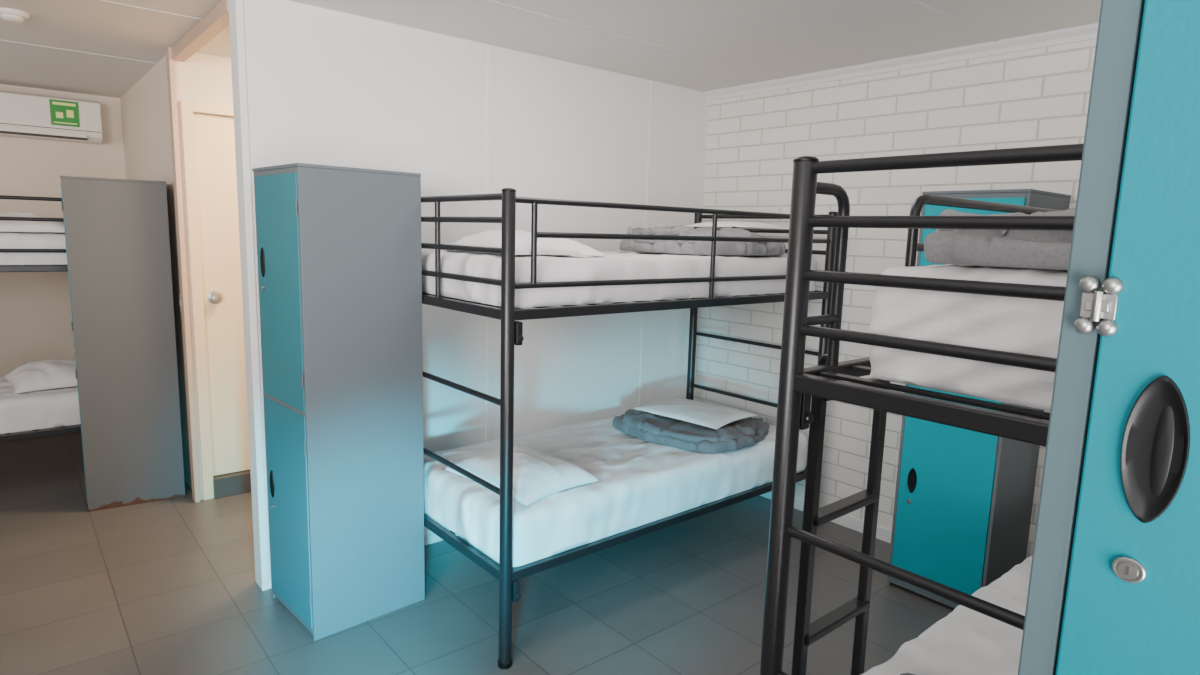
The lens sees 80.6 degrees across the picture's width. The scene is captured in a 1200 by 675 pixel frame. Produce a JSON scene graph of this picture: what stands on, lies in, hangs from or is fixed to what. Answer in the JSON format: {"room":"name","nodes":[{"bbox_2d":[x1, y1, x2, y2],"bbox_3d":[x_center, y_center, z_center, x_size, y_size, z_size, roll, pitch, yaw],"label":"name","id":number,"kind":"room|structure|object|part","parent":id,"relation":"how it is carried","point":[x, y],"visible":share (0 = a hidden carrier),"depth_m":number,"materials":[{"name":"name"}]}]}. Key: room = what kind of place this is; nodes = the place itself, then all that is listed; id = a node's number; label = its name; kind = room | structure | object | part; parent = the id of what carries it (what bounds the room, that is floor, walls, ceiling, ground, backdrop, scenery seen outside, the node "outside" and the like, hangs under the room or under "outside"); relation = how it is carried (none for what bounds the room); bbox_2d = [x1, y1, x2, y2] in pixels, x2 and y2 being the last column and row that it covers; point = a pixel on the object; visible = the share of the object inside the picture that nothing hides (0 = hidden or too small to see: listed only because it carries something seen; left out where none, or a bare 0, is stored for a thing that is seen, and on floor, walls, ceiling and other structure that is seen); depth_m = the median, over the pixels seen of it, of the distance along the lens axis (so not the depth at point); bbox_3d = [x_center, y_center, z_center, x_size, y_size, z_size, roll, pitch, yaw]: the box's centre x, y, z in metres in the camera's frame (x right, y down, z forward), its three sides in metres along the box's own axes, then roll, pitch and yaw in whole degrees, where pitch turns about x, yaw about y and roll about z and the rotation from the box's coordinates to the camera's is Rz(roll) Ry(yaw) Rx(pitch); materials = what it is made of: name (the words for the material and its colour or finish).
{"room":"dormitory","nodes":[
{"label":"dormitory","id":0,"kind":"room"},
{"bbox_2d":[0,84,125,434],"bbox_3d":[-4.898,-0.444,4.454,3.475,2.480,0.100,-6,11,-40],"label":"wall","id":1,"kind":"structure","parent":0,"point":[36,316],"depth_m":5.11,"materials":[{"name":"white paint"}]},
{"bbox_2d":[0,91,102,143],"bbox_3d":[-3.945,-1.524,4.874,0.830,0.285,0.214,-6,11,-40],"label":"air conditioner","id":2,"kind":"object","parent":1,"relation":"attached to","point":[22,115],"visible":1,"depth_m":4.88,"materials":[{"name":"white plastic"}]},
{"bbox_2d":[0,131,87,139],"bbox_3d":[-3.927,-1.387,4.829,0.700,0.012,0.060,-6,11,-40],"label":"outlet","id":3,"kind":"object","parent":2,"relation":"attached to","point":[54,135],"depth_m":4.89,"materials":[{"name":"plastic"}]},
{"bbox_2d":[120,56,202,499],"bbox_3d":[-2.918,-0.426,4.703,0.070,2.480,2.080,-6,11,-40],"label":"wall partition","id":4,"kind":"structure","parent":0,"point":[145,116],"depth_m":4.19,"materials":[{"name":"white paint"}]},
{"bbox_2d":[166,47,199,502],"bbox_3d":[-2.291,-0.289,3.896,0.025,2.480,0.080,-6,11,-40],"label":"trim","id":5,"kind":"structure","parent":4,"relation":"attached to","point":[170,63],"depth_m":3.86,"materials":[{"name":"beige paint"}]},
{"bbox_2d":[172,0,228,61],"bbox_3d":[-1.844,-1.408,3.283,0.060,0.059,1.187,-6,11,-40],"label":"trim","id":6,"kind":"structure","parent":4,"relation":"attached to","point":[216,20],"depth_m":3.20,"materials":[{"name":"beige paint"}]},
{"bbox_2d":[188,53,233,117],"bbox_3d":[-1.656,-0.357,4.472,1.555,2.480,0.090,-6,11,-40],"label":"wall","id":7,"kind":"structure","parent":0,"point":[210,76],"depth_m":3.84,"materials":[{"name":"beige paint"}]},
{"bbox_2d":[180,100,233,499],"bbox_3d":[-1.928,-0.192,4.196,0.860,2.220,0.020,-6,11,-40],"label":"trim","id":8,"kind":"structure","parent":7,"relation":"attached to","point":[187,107],"depth_m":3.91,"materials":[{"name":"beige paint"}]},
{"bbox_2d":[193,113,249,475],"bbox_3d":[-1.941,-0.230,4.207,0.744,2.043,0.087,-6,11,-40],"label":"door","id":9,"kind":"structure","parent":7,"relation":"in","point":[214,137],"depth_m":4.03,"materials":[{"name":"beige paint"}]},
{"bbox_3d":[-2.164,-0.223,3.990,0.072,0.072,0.047,-6,11,-40],"label":"knob","id":10,"kind":"part","parent":9,"relation":"part of","materials":[{"name":"silver metal"}]},
{"bbox_2d":[213,469,250,498],"bbox_3d":[-1.981,0.842,4.378,0.750,0.120,0.125,-6,11,-40],"label":"trim","id":11,"kind":"structure","parent":7,"relation":"attached to","point":[235,483],"depth_m":4.15,"materials":[{"name":"tile"}]},
{"bbox_2d":[243,0,707,588],"bbox_3d":[-0.424,-0.227,3.829,2.735,2.480,0.100,-6,11,-40],"label":"wall","id":12,"kind":"structure","parent":0,"point":[325,86],"depth_m":3.61,"materials":[{"name":"white paint"}]},
{"bbox_2d":[228,0,268,590],"bbox_3d":[-1.464,-0.127,2.958,0.028,2.480,0.110,-6,11,-40],"label":"trim","id":13,"kind":"structure","parent":12,"relation":"attached to","point":[236,12],"depth_m":2.92,"materials":[{"name":"white paint"}]},
{"bbox_2d":[271,529,458,588],"bbox_3d":[-0.415,0.981,3.971,2.693,0.050,0.010,-6,11,-40],"label":"baseboard","id":14,"kind":"structure","parent":12,"relation":"attached to","point":[431,538],"depth_m":3.60,"materials":[{"name":"white paint"}]},
{"bbox_2d":[0,0,998,78],"bbox_3d":[-1.643,-1.325,2.560,5.960,0.003,3.520,-6,11,-40],"label":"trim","id":15,"kind":"structure","parent":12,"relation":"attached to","point":[922,5],"depth_m":3.08,"materials":[{"name":"paint"}]},
{"bbox_2d":[486,45,654,441],"bbox_3d":[-0.146,-0.244,3.994,1.135,2.479,0.004,-6,11,-40],"label":"trim","id":16,"kind":"structure","parent":12,"relation":"attached to","point":[490,47],"depth_m":3.69,"materials":[{"name":"white paint"}]},
{"bbox_2d":[0,432,954,674],"bbox_3d":[-1.210,1.271,2.382,6.210,0.100,8.420,-6,11,-40],"label":"floor","id":17,"kind":"structure","parent":0,"point":[167,586],"depth_m":3.03,"materials":[{"name":"grey tile"}]},
{"bbox_2d":[0,195,80,441],"bbox_3d":[-3.834,0.015,4.127,2.008,1.727,0.976,-6,11,-40],"label":"bunk bed","id":18,"kind":"object","parent":17,"relation":"on","point":[36,433],"visible":0.08,"depth_m":4.00,"materials":[{"name":"black metal"}]},
{"bbox_3d":[-3.517,-0.742,3.659,1.955,0.021,0.021,-6,11,-40],"label":"guard rail","id":19,"kind":"part","parent":18,"relation":"part of","materials":[{"name":"black metal"}]},
{"bbox_3d":[-3.480,-0.633,3.710,1.850,0.021,0.021,-6,11,-40],"label":"guard rail","id":20,"kind":"part","parent":18,"relation":"part of","materials":[{"name":"black metal"}]},
{"bbox_3d":[-3.525,-0.456,3.702,1.955,0.021,0.021,-6,11,-40],"label":"guard rail","id":21,"kind":"part","parent":18,"relation":"part of","materials":[{"name":"black metal"}]},
{"bbox_2d":[0,232,66,264],"bbox_3d":[-3.823,-0.526,4.047,1.908,0.181,0.881,-6,11,-40],"label":"mattress","id":22,"kind":"object","parent":18,"relation":"on","point":[8,240],"visible":0.35,"depth_m":4.01,"materials":[{"name":"white fabric"}]},
{"bbox_2d":[0,212,64,232],"bbox_3d":[-3.478,-0.691,4.232,0.520,0.121,0.600,-6,11,-40],"label":"pillow","id":23,"kind":"object","parent":22,"relation":"on","point":[5,226],"visible":0.76,"depth_m":4.10,"materials":[{"name":"fabric"}]},
{"bbox_3d":[-3.824,-0.417,4.064,1.985,0.036,0.950,-6,11,-40],"label":"bed frame","id":24,"kind":"part","parent":18,"relation":"part of","materials":[{"name":"black metal"}]},
{"bbox_2d":[0,376,80,433],"bbox_3d":[-3.847,0.409,4.185,1.907,0.201,0.879,-6,11,-40],"label":"mattress","id":25,"kind":"object","parent":18,"relation":"on","point":[56,407],"visible":0.3,"depth_m":4.14,"materials":[{"name":"white fabric"}]},
{"bbox_2d":[3,359,76,392],"bbox_3d":[-3.443,0.210,4.483,0.600,0.136,0.480,10,12,44],"label":"pillow","id":26,"kind":"object","parent":25,"relation":"on","point":[44,374],"visible":0.79,"depth_m":4.31,"materials":[{"name":"fabric"}]},
{"bbox_3d":[-3.850,0.528,4.204,1.985,0.036,0.950,-6,11,-40],"label":"bed frame","id":27,"kind":"part","parent":18,"relation":"part of","materials":[{"name":"black metal"}]},
{"bbox_2d":[60,176,184,511],"bbox_3d":[-2.705,0.022,4.040,0.467,1.800,0.424,-4,10,-34],"label":"locker","id":28,"kind":"object","parent":17,"relation":"on","point":[117,239],"visible":1,"depth_m":3.86,"materials":[{"name":"grey metal"}]},
{"bbox_3d":[-2.875,-0.395,3.853,0.019,0.865,0.388,-4,10,-34],"label":"door","id":29,"kind":"part","parent":28,"relation":"part of","materials":[{"name":"grey metal"}]},
{"bbox_3d":[-2.899,0.464,3.981,0.019,0.841,0.388,-4,10,-34],"label":"door","id":30,"kind":"part","parent":28,"relation":"part of","materials":[{"name":"metal"}]},
{"bbox_2d":[252,163,424,640],"bbox_3d":[-1.062,0.234,2.918,0.487,1.800,0.449,-7,12,-44],"label":"locker","id":31,"kind":"object","parent":17,"relation":"on","point":[339,258],"visible":1,"depth_m":2.74,"materials":[{"name":"grey metal"}]},
{"bbox_3d":[-1.323,-0.295,2.777,0.004,0.116,0.041,-7,12,-44],"label":"handle","id":32,"kind":"part","parent":31,"relation":"part of","materials":[{"name":"black plastic"}]},
{"bbox_3d":[-1.348,0.602,2.911,0.004,0.116,0.041,-7,12,-44],"label":"handle","id":33,"kind":"part","parent":31,"relation":"part of","materials":[{"name":"black plastic"}]},
{"bbox_3d":[-1.215,-0.177,2.695,0.019,0.865,0.413,-7,12,-44],"label":"door","id":34,"kind":"part","parent":31,"relation":"part of","materials":[{"name":"teal metal"}]},
{"bbox_3d":[-1.238,0.682,2.823,0.019,0.841,0.413,-7,12,-44],"label":"door","id":35,"kind":"part","parent":31,"relation":"part of","materials":[{"name":"teal metal"}]},
{"bbox_2d":[421,188,837,668],"bbox_3d":[0.125,0.224,3.458,2.008,1.727,0.976,-6,11,-40],"label":"bunk bed","id":36,"kind":"object","parent":17,"relation":"on","point":[511,329],"visible":0.63,"depth_m":2.69,"materials":[{"name":"black metal"}]},
{"bbox_3d":[-0.606,-0.350,2.738,0.022,0.022,0.920,-6,11,-40],"label":"rail","id":37,"kind":"part","parent":36,"relation":"part of","materials":[{"name":"black metal"}]},
{"bbox_3d":[-0.629,0.502,2.865,0.022,0.022,0.920,-6,11,-40],"label":"rail","id":38,"kind":"part","parent":36,"relation":"part of","materials":[{"name":"black metal"}]},
{"bbox_3d":[-0.620,0.176,2.816,0.022,0.022,0.920,-6,11,-40],"label":"rail","id":39,"kind":"part","parent":36,"relation":"part of","materials":[{"name":"black metal"}]},
{"bbox_3d":[-0.609,-0.242,2.754,0.022,0.022,0.920,-6,11,-40],"label":"rail","id":40,"kind":"part","parent":36,"relation":"part of","materials":[{"name":"black metal"}]},
{"bbox_3d":[-0.603,-0.454,2.722,0.022,0.022,0.920,-6,11,-40],"label":"rail","id":41,"kind":"part","parent":36,"relation":"part of","materials":[{"name":"black metal"}]},
{"bbox_3d":[-0.601,-0.531,2.711,0.024,0.024,0.920,-6,11,-40],"label":"rail","id":42,"kind":"part","parent":36,"relation":"part of","materials":[{"name":"black metal"}]},
{"bbox_3d":[-0.327,0.353,2.487,0.047,1.708,0.047,-6,11,-40],"label":"post","id":43,"kind":"part","parent":36,"relation":"part of","materials":[{"name":"black metal"}]},
{"bbox_2d":[423,417,807,566],"bbox_3d":[0.113,0.614,3.503,1.923,0.211,0.904,-6,11,-40],"label":"mattress","id":44,"kind":"object","parent":36,"relation":"on","point":[642,482],"visible":0.56,"depth_m":3.04,"materials":[{"name":"white fabric"}]},
{"bbox_2d":[444,445,600,505],"bbox_3d":[-0.328,0.529,2.953,0.550,0.103,0.410,10,12,43],"label":"pillow","id":45,"kind":"object","parent":44,"relation":"on","point":[538,474],"visible":0.84,"depth_m":2.84,"materials":[{"name":"fabric"}]},
{"bbox_2d":[612,407,768,452],"bbox_3d":[0.486,0.436,3.734,0.792,0.102,0.740,9,11,41],"label":"blanket","id":46,"kind":"object","parent":44,"relation":"on","point":[649,427],"visible":0.68,"depth_m":3.48,"materials":[{"name":"grey fabric"}]},
{"bbox_2d":[630,397,755,428],"bbox_3d":[0.491,0.374,3.706,0.540,0.035,0.400,9,11,41],"label":"pillow","id":47,"kind":"object","parent":46,"relation":"on","point":[713,416],"visible":1,"depth_m":3.63,"materials":[{"name":"fabric"}]},
{"bbox_3d":[0.110,0.736,3.536,1.985,0.036,0.950,-6,11,-40],"label":"bed frame","id":48,"kind":"part","parent":36,"relation":"part of","materials":[{"name":"black metal"}]},
{"bbox_2d":[421,249,816,307],"bbox_3d":[0.138,-0.317,3.377,1.906,0.182,0.880,-6,11,-40],"label":"mattress","id":49,"kind":"object","parent":36,"relation":"on","point":[614,265],"visible":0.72,"depth_m":2.80,"materials":[{"name":"white fabric"}]},
{"bbox_2d":[450,230,604,254],"bbox_3d":[-0.328,-0.389,2.862,0.440,0.098,0.620,-5,10,-36],"label":"pillow","id":50,"kind":"object","parent":49,"relation":"on","point":[545,246],"visible":0.58,"depth_m":2.69,"materials":[{"name":"fabric"}]},
{"bbox_2d":[619,226,785,255],"bbox_3d":[0.518,-0.504,3.637,0.786,0.136,0.802,-6,11,-40],"label":"blanket","id":51,"kind":"object","parent":49,"relation":"on","point":[651,246],"visible":0.76,"depth_m":3.33,"materials":[{"name":"grey fabric"}]},
{"bbox_2d":[686,221,786,228],"bbox_3d":[0.690,-0.586,3.670,0.280,0.036,0.500,-4,10,-35],"label":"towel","id":52,"kind":"object","parent":51,"relation":"on","point":[720,224],"visible":0.88,"depth_m":3.54,"materials":[{"name":"fabric"}]},
{"bbox_3d":[0.136,-0.208,3.395,1.985,0.036,0.950,-6,11,-40],"label":"bed frame","id":53,"kind":"part","parent":36,"relation":"part of","materials":[{"name":"black metal"}]},
{"bbox_3d":[0.435,-0.247,3.034,1.955,0.021,0.021,-6,11,-40],"label":"guard rail","id":54,"kind":"part","parent":36,"relation":"part of","materials":[{"name":"black metal"}]},
{"bbox_3d":[0.443,-0.534,2.991,1.955,0.021,0.021,-6,11,-40],"label":"guard rail","id":55,"kind":"part","parent":36,"relation":"part of","materials":[{"name":"black metal"}]},
{"bbox_3d":[0.480,-0.424,3.042,1.850,0.021,0.021,-6,11,-40],"label":"guard rail","id":56,"kind":"part","parent":36,"relation":"part of","materials":[{"name":"black metal"}]},
{"bbox_3d":[0.576,0.089,4.432,0.047,1.708,0.047,-6,11,-40],"label":"post","id":57,"kind":"part","parent":36,"relation":"part of","materials":[{"name":"black metal"}]},
{"bbox_3d":[0.866,0.357,4.116,0.022,0.022,0.920,-6,11,-40],"label":"rail","id":58,"kind":"part","parent":36,"relation":"part of","materials":[{"name":"black metal"}]},
{"bbox_3d":[0.875,0.031,4.067,0.022,0.022,0.920,-6,11,-40],"label":"rail","id":59,"kind":"part","parent":36,"relation":"part of","materials":[{"name":"black metal"}]},
{"bbox_3d":[0.894,-0.676,3.962,0.024,0.024,0.920,-6,11,-40],"label":"rail","id":60,"kind":"part","parent":36,"relation":"part of","materials":[{"name":"black metal"}]},
{"bbox_3d":[0.892,-0.599,3.974,0.022,0.022,0.920,-6,11,-40],"label":"rail","id":61,"kind":"part","parent":36,"relation":"part of","materials":[{"name":"black metal"}]},
{"bbox_3d":[0.889,-0.495,3.989,0.022,0.022,0.920,-6,11,-40],"label":"rail","id":62,"kind":"part","parent":36,"relation":"part of","materials":[{"name":"black metal"}]},
{"bbox_3d":[1.168,0.208,3.738,0.047,1.708,0.047,-6,11,-40],"label":"post","id":63,"kind":"part","parent":36,"relation":"part of","materials":[{"name":"black metal"}]},
{"bbox_2d":[760,143,1083,674],"bbox_3d":[1.414,0.496,1.802,2.008,1.747,1.002,-6,11,-40],"label":"bunk bed","id":64,"kind":"object","parent":17,"relation":"on","point":[825,382],"visible":0.52,"depth_m":1.39,"materials":[{"name":"black metal"}]},
{"bbox_3d":[0.669,0.786,1.197,0.022,0.022,0.920,-6,11,-40],"label":"rail","id":65,"kind":"part","parent":64,"relation":"part of","materials":[{"name":"black metal"}]},
{"bbox_3d":[0.379,0.508,1.512,0.047,1.728,0.047,-6,11,-40],"label":"post","id":66,"kind":"part","parent":64,"relation":"part of","materials":[{"name":"black metal"}]},
{"bbox_3d":[0.452,-0.036,1.480,0.150,0.020,0.020,-6,11,-40],"label":"guard rail","id":67,"kind":"part","parent":64,"relation":"part of","materials":[{"name":"black metal"}]},
{"bbox_3d":[0.458,-0.116,1.472,0.162,0.402,0.024,-6,11,-40],"label":"guard rail","id":68,"kind":"part","parent":64,"relation":"part of","materials":[{"name":"black metal"}]},
{"bbox_3d":[0.678,0.460,1.149,0.022,0.022,0.920,-6,11,-40],"label":"rail","id":69,"kind":"part","parent":64,"relation":"part of","materials":[{"name":"black metal"}]},
{"bbox_3d":[1.322,-0.273,2.182,1.495,0.020,0.020,-6,11,-40],"label":"guard rail","id":70,"kind":"part","parent":64,"relation":"part of","materials":[{"name":"black metal"}]},
{"bbox_3d":[1.435,0.076,1.728,1.985,0.036,0.950,-6,11,-40],"label":"bed frame","id":71,"kind":"part","parent":64,"relation":"part of","materials":[{"name":"black metal"}]},
{"bbox_3d":[0.690,0.041,1.087,0.022,0.022,0.920,-6,11,-40],"label":"rail","id":72,"kind":"part","parent":64,"relation":"part of","materials":[{"name":"black metal"}]},
{"bbox_3d":[0.693,-0.066,1.071,0.022,0.022,0.920,-6,11,-40],"label":"rail","id":73,"kind":"part","parent":64,"relation":"part of","materials":[{"name":"black metal"}]},
{"bbox_3d":[0.696,-0.170,1.055,0.022,0.022,0.920,-6,11,-40],"label":"rail","id":74,"kind":"part","parent":64,"relation":"part of","materials":[{"name":"black metal"}]},
{"bbox_2d":[861,556,1031,674],"bbox_3d":[1.413,0.895,1.843,1.888,0.215,0.861,-6,11,-40],"label":"mattress","id":75,"kind":"object","parent":64,"relation":"on","point":[966,641],"visible":0.23,"depth_m":1.84,"materials":[{"name":"white fabric"}]},
{"bbox_3d":[0.699,-0.272,1.040,0.024,0.024,0.920,-6,11,-40],"label":"rail","id":76,"kind":"part","parent":64,"relation":"part of","materials":[{"name":"black metal"}]},
{"bbox_2d":[868,264,1067,410],"bbox_3d":[1.458,-0.060,1.677,1.891,0.245,0.800,-6,11,-40],"label":"mattress","id":77,"kind":"object","parent":64,"relation":"on","point":[1008,324],"visible":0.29,"depth_m":1.23,"materials":[{"name":"white fabric"}]},
{"bbox_2d":[924,207,1075,269],"bbox_3d":[1.012,-0.193,1.254,0.681,0.147,0.737,-6,11,-40],"label":"blanket","id":78,"kind":"object","parent":77,"relation":"on","point":[1034,249],"visible":0.4,"depth_m":1.22,"materials":[{"name":"grey fabric"}]},
{"bbox_3d":[1.315,-0.199,2.189,1.507,0.402,0.024,-6,11,-40],"label":"guard rail","id":79,"kind":"part","parent":64,"relation":"part of","materials":[{"name":"black metal"}]},
{"bbox_2d":[887,189,1070,607],"bbox_3d":[1.665,0.275,3.153,0.457,1.800,0.424,-6,11,-40],"label":"locker","id":80,"kind":"object","parent":17,"relation":"on","point":[963,503],"visible":0.51,"depth_m":3.04,"materials":[{"name":"teal metal"}]},
{"bbox_3d":[1.395,0.640,3.165,0.004,0.116,0.041,-6,11,-40],"label":"handle","id":81,"kind":"part","parent":80,"relation":"part of","materials":[{"name":"black plastic"}]},
{"bbox_3d":[1.489,0.719,3.079,0.019,0.841,0.388,-6,11,-40],"label":"door","id":82,"kind":"part","parent":80,"relation":"part of","materials":[{"name":"teal metal"}]},
{"bbox_3d":[1.513,-0.140,2.951,0.019,0.865,0.388,-6,11,-40],"label":"door","id":83,"kind":"part","parent":80,"relation":"part of","materials":[{"name":"teal metal"}]},
{"bbox_2d":[1018,0,1199,674],"bbox_3d":[0.669,0.544,0.648,0.462,1.950,0.424,-6,11,-40],"label":"locker","id":84,"kind":"object","parent":17,"relation":"on","point":[1114,588],"visible":1,"depth_m":0.55,"materials":[{"name":"teal metal"}]},
{"bbox_3d":[0.422,0.086,0.540,0.004,0.116,0.041,-6,11,-40],"label":"handle","id":85,"kind":"part","parent":84,"relation":"part of","materials":[{"name":"black plastic"}]},
{"bbox_2d":[0,0,1100,97],"bbox_3d":[-1.139,-1.280,2.002,6.210,0.100,8.420,-6,11,-40],"label":"ceiling","id":86,"kind":"structure","parent":0,"point":[777,38],"depth_m":3.17,"materials":[{"name":"paint"}]},
{"bbox_2d":[0,7,29,22],"bbox_3d":[-2.595,-1.415,3.124,0.124,0.042,0.124,-6,11,-40],"label":"smoke detector","id":87,"kind":"object","parent":86,"relation":"attached to","point":[7,14],"visible":1,"depth_m":3.10,"materials":[{"name":"white plastic"}]},
{"bbox_2d":[694,39,1096,557],"bbox_3d":[2.250,-0.011,2.873,0.100,2.480,5.040,-6,11,-40],"label":"wall","id":88,"kind":"structure","parent":0,"point":[1037,97],"depth_m":3.76,"materials":[{"name":"white brick"}]},
{"bbox_2d":[722,334,736,347],"bbox_3d":[0.820,0.021,4.496,0.013,0.072,0.116,-6,11,-40],"label":"power outlet","id":89,"kind":"object","parent":88,"relation":"attached to","point":[724,342],"visible":0.58,"depth_m":4.49,"materials":[{"name":"white plastic"}]},
{"bbox_2d":[760,491,891,542],"bbox_3d":[2.206,1.191,2.977,0.012,0.070,4.940,-6,11,-40],"label":"baseboard","id":90,"kind":"structure","parent":88,"relation":"attached to","point":[884,534],"depth_m":3.92,"materials":[{"name":"white paint"}]},
{"bbox_2d":[703,23,1098,100],"bbox_3d":[2.257,-1.201,2.608,0.050,0.050,4.940,-6,11,-40],"label":"trim","id":91,"kind":"structure","parent":88,"relation":"attached to","point":[1085,32],"depth_m":3.42,"materials":[{"name":"white paint"}]}
]}

